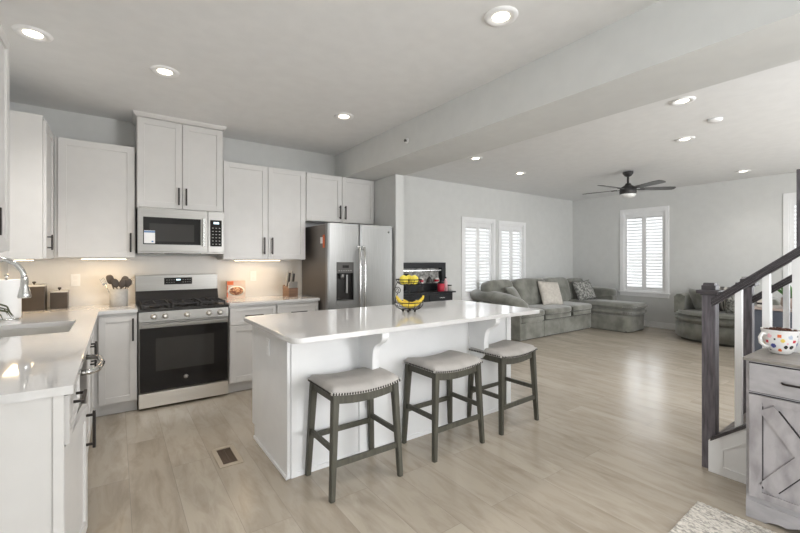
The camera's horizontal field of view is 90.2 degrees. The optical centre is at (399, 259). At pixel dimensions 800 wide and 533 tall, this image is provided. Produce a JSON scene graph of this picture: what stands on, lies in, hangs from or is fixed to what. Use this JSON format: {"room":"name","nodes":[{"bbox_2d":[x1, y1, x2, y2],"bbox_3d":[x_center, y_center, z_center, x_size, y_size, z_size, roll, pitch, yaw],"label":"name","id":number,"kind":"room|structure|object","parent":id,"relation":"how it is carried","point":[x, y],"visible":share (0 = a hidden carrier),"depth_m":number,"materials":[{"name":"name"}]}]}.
{"room":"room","nodes":[
{"label":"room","id":0,"kind":"room"},
{"bbox_2d":[0,261,7,278],"bbox_3d":[-1.345,-0.017,0.415,0.150,2.762,8.735,0,0,-35],"label":"wall","id":1,"kind":"structure","parent":0,"point":[3,265],"depth_m":3.38,"materials":[{"name":"paint"}]},
{"bbox_2d":[0,24,9,252],"bbox_3d":[-1.859,-0.574,1.592,0.373,1.075,0.850,0,0,-35],"label":"upper cabinet","id":2,"kind":"object","parent":1,"relation":"attached to","point":[4,43],"visible":1,"depth_m":1.97,"materials":[{"name":"white wood"}]},
{"bbox_2d":[0,110,53,258],"bbox_3d":[-2.993,-0.558,3.185,0.373,1.105,0.480,0,0,-35],"label":"upper cabinet","id":3,"kind":"object","parent":1,"relation":"attached to","point":[31,136],"visible":0.95,"depth_m":3.02,"materials":[{"name":"white wood"}]},
{"bbox_2d":[12,259,33,260],"bbox_3d":[-3.021,0.001,3.158,0.140,0.014,0.350,0,0,-35],"label":"light","id":4,"kind":"object","parent":3,"relation":"attached to","point":[12,259],"visible":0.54,"depth_m":3.05,"materials":[{"name":"white plastic"}]},
{"bbox_2d":[10,102,334,255],"bbox_3d":[-2.170,-0.017,4.817,3.610,2.762,0.605,0,0,-35],"label":"wall","id":5,"kind":"structure","parent":0,"point":[63,124],"depth_m":4.17,"materials":[{"name":"paint"}]},
{"bbox_2d":[71,274,79,285],"bbox_3d":[-3.080,0.195,3.783,0.070,0.115,0.007,0,0,-35],"label":"wall outlet","id":6,"kind":"object","parent":5,"relation":"attached to","point":[75,278],"visible":1,"depth_m":3.78,"materials":[{"name":"white plastic"}]},
{"bbox_2d":[54,137,134,257],"bbox_3d":[-2.842,-0.543,3.742,0.588,1.055,0.362,0,0,-35],"label":"upper cabinet","id":7,"kind":"object","parent":5,"relation":"attached to","point":[94,182],"visible":1,"depth_m":3.62,"materials":[{"name":"white wood"}]},
{"bbox_2d":[81,258,126,258],"bbox_3d":[-2.758,-0.009,3.720,0.340,0.014,0.060,0,0,-35],"label":"light","id":8,"kind":"object","parent":7,"relation":"attached to","point":[81,258],"visible":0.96,"depth_m":3.69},
{"bbox_2d":[8,256,301,306],"bbox_3d":[-2.359,0.201,4.306,2.710,0.474,0.008,0,0,-35],"label":"backsplash","id":9,"kind":"structure","parent":5,"relation":"attached to","point":[54,272],"depth_m":4.08,"materials":[{"name":"beige tile"}]},
{"bbox_2d":[131,110,226,211],"bbox_3d":[-2.271,-0.948,4.118,0.829,0.900,0.412,0,0,-35],"label":"upper cabinet","id":10,"kind":"object","parent":5,"relation":"attached to","point":[179,161],"visible":0.98,"depth_m":3.96,"materials":[{"name":"white wood"}]},
{"bbox_2d":[136,207,223,253],"bbox_3d":[-2.254,-0.276,4.094,0.755,0.441,0.454,0,0,-35],"label":"microwave","id":11,"kind":"object","parent":10,"relation":"attached to","point":[158,230],"visible":1,"depth_m":3.92,"materials":[{"name":"metal"}]},
{"bbox_2d":[250,271,255,280],"bbox_3d":[-1.743,0.195,4.734,0.070,0.115,0.007,0,0,-35],"label":"wall outlet","id":12,"kind":"object","parent":5,"relation":"attached to","point":[252,273],"visible":1,"depth_m":4.73,"materials":[{"name":"white plastic"}]},
{"bbox_2d":[217,161,304,259],"bbox_3d":[-1.591,-0.529,4.633,0.925,1.057,0.362,0,0,-35],"label":"upper cabinet","id":13,"kind":"object","parent":5,"relation":"attached to","point":[264,207],"visible":0.98,"depth_m":4.49,"materials":[{"name":"white wood"}]},
{"bbox_2d":[234,260,279,260],"bbox_3d":[-1.617,0.006,4.532,0.500,0.014,0.060,0,0,-35],"label":"light","id":14,"kind":"object","parent":13,"relation":"attached to","point":[234,260],"visible":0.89,"depth_m":4.50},
{"bbox_2d":[305,172,373,224],"bbox_3d":[-0.816,-0.764,5.184,0.970,0.587,0.362,0,0,-35],"label":"upper cabinet","id":15,"kind":"object","parent":5,"relation":"attached to","point":[328,198],"visible":0.96,"depth_m":5.03,"materials":[{"name":"white wood"}]},
{"bbox_2d":[0,0,799,200],"bbox_3d":[2.675,-1.448,3.183,9.910,0.100,8.885,0,0,-35],"label":"ceiling","id":16,"kind":"structure","parent":0,"point":[279,73],"depth_m":3.11,"materials":[{"name":"paint"}]},
{"bbox_2d":[11,24,53,42],"bbox_3d":[-2.263,-1.391,2.458,0.192,0.012,0.192,0,0,-35],"label":"recessed light","id":17,"kind":"object","parent":16,"relation":"in","point":[32,33],"visible":1,"depth_m":2.45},
{"bbox_2d":[150,65,179,77],"bbox_3d":[-1.741,-1.391,2.953,0.192,0.012,0.192,0,0,-35],"label":"recessed light","id":18,"kind":"object","parent":16,"relation":"in","point":[161,70],"visible":1,"depth_m":2.94,"materials":[{"name":"white plastic"}]},
{"bbox_2d":[334,112,353,119],"bbox_3d":[-0.544,-1.391,3.879,0.192,0.012,0.192,0,0,-35],"label":"recessed light","id":19,"kind":"object","parent":16,"relation":"in","point":[341,116],"visible":1,"depth_m":3.87,"materials":[{"name":"white plastic"}]},
{"bbox_2d":[469,156,482,159],"bbox_3d":[1.041,-1.391,5.481,0.192,0.012,0.192,0,0,-35],"label":"recessed light","id":20,"kind":"object","parent":16,"relation":"in","point":[473,157],"visible":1,"depth_m":5.46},
{"bbox_2d":[484,6,517,26],"bbox_3d":[0.580,-1.391,2.287,0.192,0.012,0.192,0,0,-35],"label":"recessed light","id":21,"kind":"object","parent":16,"relation":"in","point":[500,16],"visible":1,"depth_m":2.27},
{"bbox_2d":[514,172,525,174],"bbox_3d":[1.936,-1.391,6.430,0.192,0.012,0.192,0,0,-35],"label":"recessed light","id":22,"kind":"object","parent":16,"relation":"in","point":[515,173],"visible":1,"depth_m":6.42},
{"bbox_2d":[335,0,799,180],"bbox_3d":[1.707,-1.230,2.215,0.566,0.337,8.130,0,0,-35],"label":"beam","id":23,"kind":"structure","parent":16,"relation":"attached to","point":[665,49],"depth_m":2.50,"materials":[{"name":"paint"}]},
{"bbox_2d":[582,171,675,197],"bbox_3d":[3.538,-1.172,6.256,1.290,0.406,1.301,0,0,-35],"label":"ceiling fan","id":24,"kind":"object","parent":16,"relation":"hanging from","point":[628,190],"visible":1,"depth_m":6.17,"materials":[{"name":"black metal"}]},
{"bbox_2d":[670,96,695,105],"bbox_3d":[2.482,-1.391,3.501,0.192,0.012,0.192,0,0,-35],"label":"recessed light","id":25,"kind":"object","parent":16,"relation":"in","point":[688,99],"visible":1,"depth_m":3.49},
{"bbox_2d":[675,136,694,141],"bbox_3d":[3.294,-1.391,4.606,0.192,0.012,0.192,0,0,-35],"label":"recessed light","id":26,"kind":"object","parent":16,"relation":"in","point":[688,138],"visible":1,"depth_m":4.60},
{"bbox_2d":[707,117,722,122],"bbox_3d":[3.131,-1.383,3.964,0.124,0.027,0.124,0,0,-35],"label":"smoke detector","id":27,"kind":"object","parent":16,"relation":"attached to","point":[716,119],"visible":1,"depth_m":3.93,"materials":[{"name":"white plastic"}]},
{"bbox_2d":[736,170,750,172],"bbox_3d":[5.408,-1.391,6.284,0.192,0.012,0.192,0,0,-35],"label":"recessed light","id":28,"kind":"object","parent":16,"relation":"in","point":[740,171],"visible":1,"depth_m":6.28,"materials":[{"name":"white plastic"}]},
{"bbox_2d":[86,326,799,532],"bbox_3d":[2.675,1.414,3.183,9.910,0.100,8.885,0,0,-35],"label":"floor","id":29,"kind":"structure","parent":0,"point":[614,445],"depth_m":2.63,"materials":[{"name":"brown wood"}]},
{"bbox_2d":[0,375,95,532],"bbox_3d":[-1.564,0.916,1.464,0.698,0.895,0.581,0,0,-35],"label":"base cabinet","id":30,"kind":"object","parent":29,"relation":"on","point":[44,444],"visible":0.85,"depth_m":1.36,"materials":[{"name":"white wood"}]},
{"bbox_2d":[77,353,104,412],"bbox_3d":[-1.877,0.923,1.990,0.649,0.879,0.620,0,0,-35],"label":"dishwasher","id":31,"kind":"object","parent":29,"relation":"on","point":[84,372],"visible":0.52,"depth_m":2.15,"materials":[{"name":"metal"}]},
{"bbox_2d":[87,331,96,448],"bbox_3d":[-2.458,0.916,2.688,0.661,0.895,1.170,0,0,-35],"label":"base cabinet","id":32,"kind":"object","parent":29,"relation":"on","point":[92,349],"visible":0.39,"depth_m":2.85,"materials":[{"name":"white wood"}]},
{"bbox_2d":[0,303,137,404],"bbox_3d":[-2.187,0.453,2.535,0.934,0.030,3.076,0,0,-35],"label":"countertop","id":33,"kind":"structure","parent":32,"relation":"on","point":[32,367],"depth_m":1.90,"materials":[{"name":"stone"}]},
{"bbox_2d":[0,304,13,320],"bbox_3d":[-2.738,0.364,2.658,0.223,0.147,0.200,0,0,-35],"label":"potted plant","id":34,"kind":"object","parent":33,"relation":"on","point":[5,309],"visible":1,"depth_m":2.71,"materials":[{"name":"green plant"}]},
{"bbox_2d":[0,274,21,320],"bbox_3d":[-2.882,0.271,2.920,0.170,0.332,0.170,0,0,-35],"label":"paper towel roll","id":35,"kind":"object","parent":33,"relation":"on","point":[9,288],"visible":0.95,"depth_m":2.88,"materials":[{"name":"white paper"}]},
{"bbox_2d":[0,256,31,297],"bbox_3d":[-2.420,0.207,2.395,0.315,0.460,0.135,0,0,-35],"label":"kitchen faucet","id":36,"kind":"object","parent":33,"relation":"on","point":[24,291],"visible":1,"depth_m":2.42,"materials":[{"name":"silver metal"}]},
{"bbox_2d":[22,281,47,310],"bbox_3d":[-3.183,0.313,3.467,0.161,0.248,0.146,0,0,-35],"label":"canister","id":37,"kind":"object","parent":33,"relation":"on","point":[38,301],"visible":0.71,"depth_m":3.42,"materials":[{"name":"brown metal"}]},
{"bbox_2d":[0,325,72,337],"bbox_3d":[-2.337,0.576,2.529,0.429,0.216,0.594,0,0,-35],"label":"undermount sink","id":38,"kind":"object","parent":33,"relation":"in","point":[65,328],"visible":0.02,"depth_m":2.75,"materials":[{"name":"metal"}]},
{"bbox_2d":[49,287,68,308],"bbox_3d":[-3.077,0.343,3.603,0.126,0.188,0.126,0,0,-35],"label":"canister","id":39,"kind":"object","parent":33,"relation":"on","point":[59,299],"visible":1,"depth_m":3.56,"materials":[{"name":"brown metal"}]},
{"bbox_2d":[109,288,127,305],"bbox_3d":[-2.686,0.357,3.808,0.146,0.159,0.146,0,0,-35],"label":"utensil crock","id":40,"kind":"object","parent":33,"relation":"on","point":[117,297],"visible":0.96,"depth_m":3.75,"materials":[{"name":"white ceramic"}]},
{"bbox_2d":[106,275,113,288],"bbox_3d":[-2.736,0.278,3.798,0.106,0.273,0.016,0,0,-43],"label":"spatula","id":41,"kind":"object","parent":40,"relation":"in","point":[109,278],"visible":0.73,"depth_m":3.78,"materials":[{"name":"brown wood"}]},
{"bbox_2d":[111,279,118,288],"bbox_3d":[-2.682,0.297,3.774,0.085,0.235,0.020,0,0,-44],"label":"spoon","id":42,"kind":"object","parent":40,"relation":"in","point":[115,283],"visible":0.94,"depth_m":3.76,"materials":[{"name":"brown wood"}]},
{"bbox_2d":[119,279,125,288],"bbox_3d":[-2.647,0.299,3.781,0.086,0.230,0.022,0,0,-22],"label":"ladle","id":43,"kind":"object","parent":40,"relation":"in","point":[122,283],"visible":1,"depth_m":3.78,"materials":[{"name":"brown wood"}]},
{"bbox_2d":[125,279,131,288],"bbox_3d":[-2.636,0.298,3.821,0.111,0.234,0.023,0,0,-22],"label":"spoon","id":44,"kind":"object","parent":40,"relation":"in","point":[128,281],"visible":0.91,"depth_m":3.83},
{"bbox_2d":[94,312,136,416],"bbox_3d":[-2.646,0.916,3.704,0.321,0.894,0.636,0,0,-35],"label":"base cabinet","id":45,"kind":"object","parent":29,"relation":"on","point":[115,384],"visible":0.96,"depth_m":3.49,"materials":[{"name":"white wood"}]},
{"bbox_2d":[135,274,228,408],"bbox_3d":[-2.194,0.761,4.009,0.765,1.204,0.653,0,0,-35],"label":"gas range","id":46,"kind":"object","parent":29,"relation":"on","point":[182,321],"visible":0.98,"depth_m":3.82,"materials":[{"name":"metal"}]},
{"bbox_2d":[136,300,228,312],"bbox_3d":[-2.187,0.463,4.005,0.760,0.027,0.538,0,0,-35],"label":"cooktop","id":47,"kind":"object","parent":46,"relation":"in","point":[209,306],"depth_m":3.83,"materials":[{"name":"black metal"}]},
{"bbox_2d":[211,444,243,468],"bbox_3d":[-1.201,1.361,2.766,0.150,0.006,0.310,0,0,-35],"label":"floor vent","id":48,"kind":"object","parent":29,"relation":"in","point":[224,457],"visible":1,"depth_m":2.75,"materials":[{"name":"brown metal"}]},
{"bbox_2d":[228,303,275,392],"bbox_3d":[-1.688,0.916,4.386,0.475,0.894,0.636,0,0,-35],"label":"base cabinet","id":49,"kind":"object","parent":29,"relation":"on","point":[239,331],"visible":0.48,"depth_m":4.09,"materials":[{"name":"white wood"}]},
{"bbox_2d":[221,294,319,305],"bbox_3d":[-1.493,0.453,4.536,0.976,0.030,0.619,0,0,-35],"label":"countertop","id":50,"kind":"structure","parent":49,"relation":"on","point":[255,300],"depth_m":4.38,"materials":[{"name":"stone"}]},
{"bbox_2d":[226,280,244,298],"bbox_3d":[-1.855,0.338,4.503,0.201,0.199,0.045,0,0,-35],"label":"food box","id":51,"kind":"object","parent":50,"relation":"on","point":[234,289],"visible":1,"depth_m":4.48,"materials":[{"name":"cardboard"}]},
{"bbox_2d":[227,286,244,295],"bbox_3d":[-1.843,0.353,4.487,0.188,0.117,0.004,0,0,-35],"label":"picture","id":52,"kind":"object","parent":51,"relation":"attached to","point":[231,290],"depth_m":4.48},
{"bbox_2d":[229,287,242,294],"bbox_3d":[-1.842,0.353,4.486,0.150,0.093,0.001,0,0,-36],"label":"print","id":53,"kind":"object","parent":51,"relation":"attached to","point":[232,290],"depth_m":4.48},
{"bbox_2d":[283,285,297,296],"bbox_3d":[-1.306,0.370,4.747,0.130,0.134,0.124,0,0,43],"label":"knife block","id":54,"kind":"object","parent":50,"relation":"on","point":[287,292],"visible":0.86,"depth_m":4.71,"materials":[{"name":"brown wood"}]},
{"bbox_2d":[285,271,288,285],"bbox_3d":[-1.341,0.242,4.723,0.067,0.205,0.016,0,0,43],"label":"knife","id":55,"kind":"object","parent":54,"relation":"in","point":[287,273],"visible":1,"depth_m":4.71,"materials":[{"name":"metal"}]},
{"bbox_2d":[276,301,317,313],"bbox_3d":[-1.293,0.916,4.667,0.485,0.894,0.636,0,0,-35],"label":"base cabinet","id":56,"kind":"object","parent":29,"relation":"on","point":[290,307],"visible":0.22,"depth_m":4.43,"materials":[{"name":"white wood"}]},
{"bbox_2d":[302,223,392,310],"bbox_3d":[-0.641,0.474,4.954,0.876,1.770,0.844,0,0,-35],"label":"refrigerator","id":57,"kind":"object","parent":29,"relation":"on","point":[354,268],"visible":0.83,"depth_m":4.64,"materials":[{"name":"metal"}]},
{"bbox_2d":[305,367,402,502],"bbox_3d":[-0.291,1.042,2.524,0.503,0.641,0.375,0,0,-35],"label":"counter stool","id":58,"kind":"object","parent":29,"relation":"on","point":[363,383],"visible":0.97,"depth_m":2.46,"materials":[{"name":"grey wood"}]},
{"bbox_2d":[374,174,402,304],"bbox_3d":[-0.416,-0.017,5.568,0.120,2.762,1.415,0,0,-35],"label":"wall pier","id":59,"kind":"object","parent":29,"relation":"on","point":[388,191],"visible":0.07,"depth_m":5.01,"materials":[{"name":"paint"}]},
{"bbox_2d":[244,300,539,479],"bbox_3d":[0.016,0.900,3.283,2.257,0.925,1.080,0,0,-35],"label":"kitchen island","id":60,"kind":"object","parent":29,"relation":"on","point":[303,345],"visible":0.84,"depth_m":2.83,"materials":[{"name":"wood"}]},
{"bbox_2d":[266,338,269,355],"bbox_3d":[-0.919,0.607,2.771,0.007,0.115,0.070,0,0,-35],"label":"wall outlet","id":61,"kind":"object","parent":60,"relation":"attached to","point":[267,339],"visible":1,"depth_m":2.75,"materials":[{"name":"white plastic"}]},
{"bbox_2d":[244,300,539,343],"bbox_3d":[0.016,0.453,3.283,2.257,0.030,1.080,0,0,-35],"label":"island countertop","id":62,"kind":"structure","parent":60,"relation":"on","point":[321,325],"depth_m":2.97,"materials":[{"name":"stone"}]},
{"bbox_2d":[394,279,423,312],"bbox_3d":[0.075,0.299,3.343,0.250,0.276,0.250,0,0,-35],"label":"fruit stand","id":63,"kind":"object","parent":62,"relation":"on","point":[408,282],"visible":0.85,"depth_m":3.33,"materials":[{"name":"black metal"}]},
{"bbox_2d":[399,275,407,283],"bbox_3d":[0.030,0.170,3.343,0.074,0.084,0.074,0,0,-35],"label":"lemon","id":64,"kind":"object","parent":63,"relation":"in","point":[404,277],"visible":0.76,"depth_m":3.32,"materials":[{"name":"yellow food"}]},
{"bbox_2d":[396,295,417,302],"bbox_3d":[0.059,0.346,3.340,0.190,0.098,0.035,0,0,-11],"label":"banana","id":65,"kind":"object","parent":63,"relation":"in","point":[397,297],"visible":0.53,"depth_m":3.33,"materials":[{"name":"yellow food"}]},
{"bbox_2d":[396,279,421,284],"bbox_3d":[0.075,0.187,3.343,0.222,0.052,0.222,0,0,-35],"label":"basket","id":66,"kind":"object","parent":63,"relation":"on","point":[408,282],"depth_m":3.28,"materials":[{"name":"black metal"}]},
{"bbox_2d":[394,300,423,310],"bbox_3d":[0.075,0.385,3.343,0.250,0.069,0.250,0,0,-35],"label":"bowl","id":67,"kind":"object","parent":63,"relation":"on","point":[409,309],"depth_m":3.31,"materials":[{"name":"black metal"}]},
{"bbox_2d":[398,299,420,307],"bbox_3d":[0.081,0.362,3.293,0.196,0.077,0.035,0,0,-1],"label":"banana","id":68,"kind":"object","parent":63,"relation":"in","point":[399,300],"visible":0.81,"depth_m":3.28,"materials":[{"name":"yellow food"}]},
{"bbox_2d":[403,295,423,302],"bbox_3d":[0.114,0.347,3.377,0.191,0.096,0.035,0,0,19],"label":"banana","id":69,"kind":"object","parent":63,"relation":"in","point":[422,297],"visible":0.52,"depth_m":3.36,"materials":[{"name":"yellow food"}]},
{"bbox_2d":[410,275,418,284],"bbox_3d":[0.120,0.170,3.343,0.074,0.084,0.074,0,0,-35],"label":"lemon","id":70,"kind":"object","parent":63,"relation":"in","point":[413,277],"visible":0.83,"depth_m":3.32,"materials":[{"name":"yellow food"}]},
{"bbox_2d":[403,262,455,301],"bbox_3d":[0.184,0.706,6.398,1.640,1.314,0.409,0,0,-35],"label":"bar","id":71,"kind":"object","parent":29,"relation":"on","point":[433,269],"visible":0.27,"depth_m":6.63,"materials":[{"name":"black wood"}]},
{"bbox_2d":[403,273,408,293],"bbox_3d":[-0.001,0.370,6.209,0.204,0.309,0.222,0,0,-35],"label":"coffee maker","id":72,"kind":"object","parent":71,"relation":"on","point":[405,274],"visible":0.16,"depth_m":6.14,"materials":[{"name":"black plastic"}]},
{"bbox_2d":[437,281,444,290],"bbox_3d":[0.682,0.435,6.647,0.120,0.179,0.120,0,0,-35],"label":"lidded jar","id":73,"kind":"object","parent":71,"relation":"on","point":[440,286],"visible":0.98,"depth_m":6.60,"materials":[{"name":"red ceramic"}]},
{"bbox_2d":[444,277,447,290],"bbox_3d":[0.768,0.408,6.708,0.068,0.234,0.068,0,0,-35],"label":"syrup bottle","id":74,"kind":"object","parent":71,"relation":"on","point":[445,280],"visible":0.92,"depth_m":6.68,"materials":[{"name":"pink plastic"}]},
{"bbox_2d":[402,350,484,462],"bbox_3d":[0.321,1.042,2.972,0.503,0.641,0.375,0,0,-36],"label":"counter stool","id":75,"kind":"object","parent":29,"relation":"on","point":[449,365],"visible":1,"depth_m":2.92,"materials":[{"name":"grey wood"}]},
{"bbox_2d":[467,340,538,434],"bbox_3d":[0.872,1.042,3.388,0.503,0.641,0.375,0,0,-37],"label":"counter stool","id":76,"kind":"object","parent":29,"relation":"on","point":[503,352],"visible":0.94,"depth_m":3.31,"materials":[{"name":"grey wood"}]},
{"bbox_2d":[470,277,647,340],"bbox_3d":[3.187,0.860,7.651,3.342,1.006,1.834,0,0,-35],"label":"sectional sofa","id":77,"kind":"object","parent":29,"relation":"on","point":[604,312],"visible":0.76,"depth_m":7.48,"materials":[{"name":"fabric"}]},
{"bbox_2d":[480,279,512,303],"bbox_3d":[1.830,0.651,7.415,0.700,0.562,0.372,0,0,-35],"label":"cushion","id":78,"kind":"object","parent":77,"relation":"on","point":[491,287],"depth_m":7.25,"materials":[{"name":"fabric"}]},
{"bbox_2d":[505,287,520,298],"bbox_3d":[2.083,0.664,7.300,0.241,0.329,0.443,0,0,29],"label":"throw pillow","id":79,"kind":"object","parent":77,"relation":"on","point":[510,290],"visible":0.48,"depth_m":7.18,"materials":[{"name":"fabric"}]},
{"bbox_2d":[511,278,544,304],"bbox_3d":[2.520,0.644,7.808,0.960,0.575,0.363,0,0,-35],"label":"cushion","id":80,"kind":"object","parent":77,"relation":"on","point":[527,288],"depth_m":7.60,"materials":[{"name":"fabric"}]},
{"bbox_2d":[522,307,544,317],"bbox_3d":[2.083,0.919,7.076,0.690,0.120,0.785,0,0,-35],"label":"seat cushion","id":81,"kind":"object","parent":77,"relation":"on","point":[542,311],"depth_m":6.83,"materials":[{"name":"fabric"}]},
{"bbox_2d":[537,280,562,304],"bbox_3d":[2.926,0.654,7.753,0.579,0.505,0.253,0,0,-26],"label":"throw pillow","id":82,"kind":"object","parent":77,"relation":"on","point":[550,293],"visible":0.96,"depth_m":7.67,"materials":[{"name":"beige fabric"}]},
{"bbox_2d":[529,304,571,313],"bbox_3d":[2.707,0.919,7.527,0.870,0.120,0.775,0,0,-35],"label":"seat cushion","id":83,"kind":"object","parent":77,"relation":"on","point":[554,308],"depth_m":7.28,"materials":[{"name":"fabric"}]},
{"bbox_2d":[543,277,570,300],"bbox_3d":[3.233,0.649,8.340,0.820,0.565,0.361,0,0,-35],"label":"cushion","id":84,"kind":"object","parent":77,"relation":"on","point":[564,284],"depth_m":8.29,"materials":[{"name":"fabric"}]},
{"bbox_2d":[566,278,582,298],"bbox_3d":[3.789,0.664,8.748,0.640,0.536,0.357,0,0,-35],"label":"cushion","id":85,"kind":"object","parent":77,"relation":"on","point":[572,292],"depth_m":8.52,"materials":[{"name":"fabric"}]},
{"bbox_2d":[561,301,591,310],"bbox_3d":[3.339,0.919,7.976,0.700,0.120,0.775,0,0,-35],"label":"seat cushion","id":86,"kind":"object","parent":77,"relation":"on","point":[575,305],"depth_m":7.72,"materials":[{"name":"fabric"}]},
{"bbox_2d":[572,279,595,299],"bbox_3d":[3.891,0.654,8.415,0.554,0.462,0.224,0,0,-27],"label":"throw pillow","id":87,"kind":"object","parent":77,"relation":"on","point":[584,290],"visible":0.97,"depth_m":8.34,"materials":[{"name":"fabric"}]},
{"bbox_2d":[569,299,647,309],"bbox_3d":[4.145,0.886,8.090,0.775,0.095,1.425,0,0,-35],"label":"seat cushion","id":88,"kind":"object","parent":77,"relation":"on","point":[599,304],"depth_m":7.73,"materials":[{"name":"fabric"}]},
{"bbox_2d":[674,292,701,342],"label":"chair","id":89,"kind":"object","parent":29,"relation":"on","point":[688,316],"depth_m":6.79,"materials":[{"name":"fabric"}]},
{"bbox_2d":[688,288,701,308],"bbox_3d":[5.222,0.694,6.908,0.204,0.376,0.440,0,0,0],"label":"throw pillow","id":90,"kind":"object","parent":89,"relation":"on","point":[696,298],"visible":0.41,"depth_m":6.94,"materials":[{"name":"fabric"}]},
{"bbox_2d":[676,309,734,320],"bbox_3d":[5.391,0.926,6.636,1.036,0.075,1.334,0,0,-35],"label":"seat cushion","id":91,"kind":"object","parent":89,"relation":"on","point":[689,314],"depth_m":6.62,"materials":[{"name":"fabric"}]},
{"bbox_2d":[668,501,775,532],"bbox_3d":[1.765,1.356,1.366,0.959,0.014,1.535,0,0,-35],"label":"woven rug","id":92,"kind":"object","parent":29,"relation":"on","point":[701,518],"visible":1,"depth_m":2.04,"materials":[{"name":"fabric"}]},
{"bbox_2d":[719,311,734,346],"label":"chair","id":93,"kind":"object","parent":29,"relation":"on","point":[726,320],"depth_m":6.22,"materials":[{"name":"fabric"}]},
{"bbox_2d":[719,286,734,310],"bbox_3d":[5.512,0.664,6.673,0.200,0.444,0.464,0,0,-28],"label":"throw pillow","id":94,"kind":"object","parent":93,"relation":"on","point":[722,306],"visible":0.09,"depth_m":6.71,"materials":[{"name":"fabric"}]},
{"bbox_2d":[725,296,756,312],"bbox_3d":[5.444,0.724,6.354,0.402,0.300,0.201,0,0,39],"label":"throw pillow","id":95,"kind":"object","parent":93,"relation":"on","point":[730,302],"visible":0.27,"depth_m":6.40,"materials":[{"name":"fabric"}]},
{"bbox_2d":[696,169,799,483],"bbox_3d":[2.953,0.045,2.140,1.082,2.636,2.042,0,0,-35],"label":"staircase","id":96,"kind":"structure","parent":29,"relation":"on","point":[723,451],"depth_m":2.56,"materials":[{"name":"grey wood"}]},
{"bbox_2d":[743,348,799,529],"bbox_3d":[2.239,0.941,1.842,0.406,0.844,0.944,0,0,-35],"label":"base cabinet","id":97,"kind":"object","parent":29,"relation":"on","point":[772,379],"visible":1,"depth_m":2.03,"materials":[{"name":"grey wood"}]},
{"bbox_2d":[758,327,799,354],"bbox_3d":[2.101,0.452,2.206,0.182,0.133,0.164,0,0,-35],"label":"mug","id":98,"kind":"object","parent":97,"relation":"on","point":[777,342],"visible":0.95,"depth_m":2.17,"materials":[{"name":"ceramic"}]},
{"bbox_2d":[764,327,796,331],"bbox_3d":[2.108,0.392,2.211,0.146,0.034,0.146,0,0,-35],"label":"chips","id":99,"kind":"object","parent":98,"relation":"on","point":[769,328],"visible":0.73,"depth_m":2.20,"materials":[{"name":"brown food"}]},
{"bbox_2d":[754,305,791,351],"bbox_3d":[5.093,0.986,4.821,0.510,0.754,1.210,0,0,-35],"label":"base cabinet","id":100,"kind":"object","parent":29,"relation":"on","point":[777,310],"visible":0.22,"depth_m":5.09,"materials":[{"name":"wood"}]},
{"bbox_2d":[757,299,761,306],"bbox_3d":[4.721,0.556,5.177,0.143,0.104,0.100,0,0,-35],"label":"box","id":101,"kind":"object","parent":100,"relation":"on","point":[759,303],"visible":0.28,"depth_m":5.16,"materials":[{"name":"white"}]},
{"bbox_2d":[771,284,791,308],"bbox_3d":[4.949,0.400,4.971,0.399,0.415,0.369,0,0,5],"label":"succulent plant","id":102,"kind":"object","parent":100,"relation":"on","point":[779,290],"visible":0.2,"depth_m":4.99,"materials":[{"name":"green plant"}]},
{"bbox_2d":[403,175,572,301],"bbox_3d":[1.723,-0.017,7.867,6.030,2.762,0.150,0,0,-35],"label":"wall","id":103,"kind":"structure","parent":0,"point":[433,210],"depth_m":7.51,"materials":[{"name":"paint"}]},
{"bbox_2d":[461,216,495,300],"bbox_3d":[1.468,-0.018,7.668,0.915,1.555,0.158,0,0,-35],"label":"window","id":104,"kind":"structure","parent":103,"relation":"in","point":[489,225],"depth_m":7.62,"materials":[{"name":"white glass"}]},
{"bbox_2d":[498,220,525,280],"bbox_3d":[2.267,-0.011,8.236,0.855,1.540,0.158,0,0,-35],"label":"window","id":105,"kind":"structure","parent":103,"relation":"in","point":[509,227],"depth_m":8.20,"materials":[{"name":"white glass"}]},
{"bbox_2d":[573,172,795,323],"bbox_3d":[6.651,-0.017,6.013,0.150,2.762,8.585,0,0,-35],"label":"wall","id":106,"kind":"structure","parent":0,"point":[722,233],"depth_m":7.45,"materials":[{"name":"paint"}]},
{"bbox_2d":[619,206,669,297],"bbox_3d":[5.049,-0.151,8.221,0.180,1.820,0.970,0,0,-35],"label":"window","id":107,"kind":"structure","parent":106,"relation":"in","point":[641,259],"depth_m":8.18,"materials":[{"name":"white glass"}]},
{"bbox_2d":[644,320,675,329],"bbox_3d":[6.583,1.304,5.965,0.015,0.120,8.585,0,0,-35],"label":"baseboard","id":108,"kind":"structure","parent":106,"relation":"attached to","point":[670,326],"depth_m":7.92,"materials":[{"name":"white wood"}]},
{"bbox_2d":[783,192,795,286],"bbox_3d":[6.539,-0.156,6.127,0.180,1.830,0.970,0,0,-35],"label":"window","id":109,"kind":"structure","parent":106,"relation":"in","point":[789,199],"depth_m":6.42,"materials":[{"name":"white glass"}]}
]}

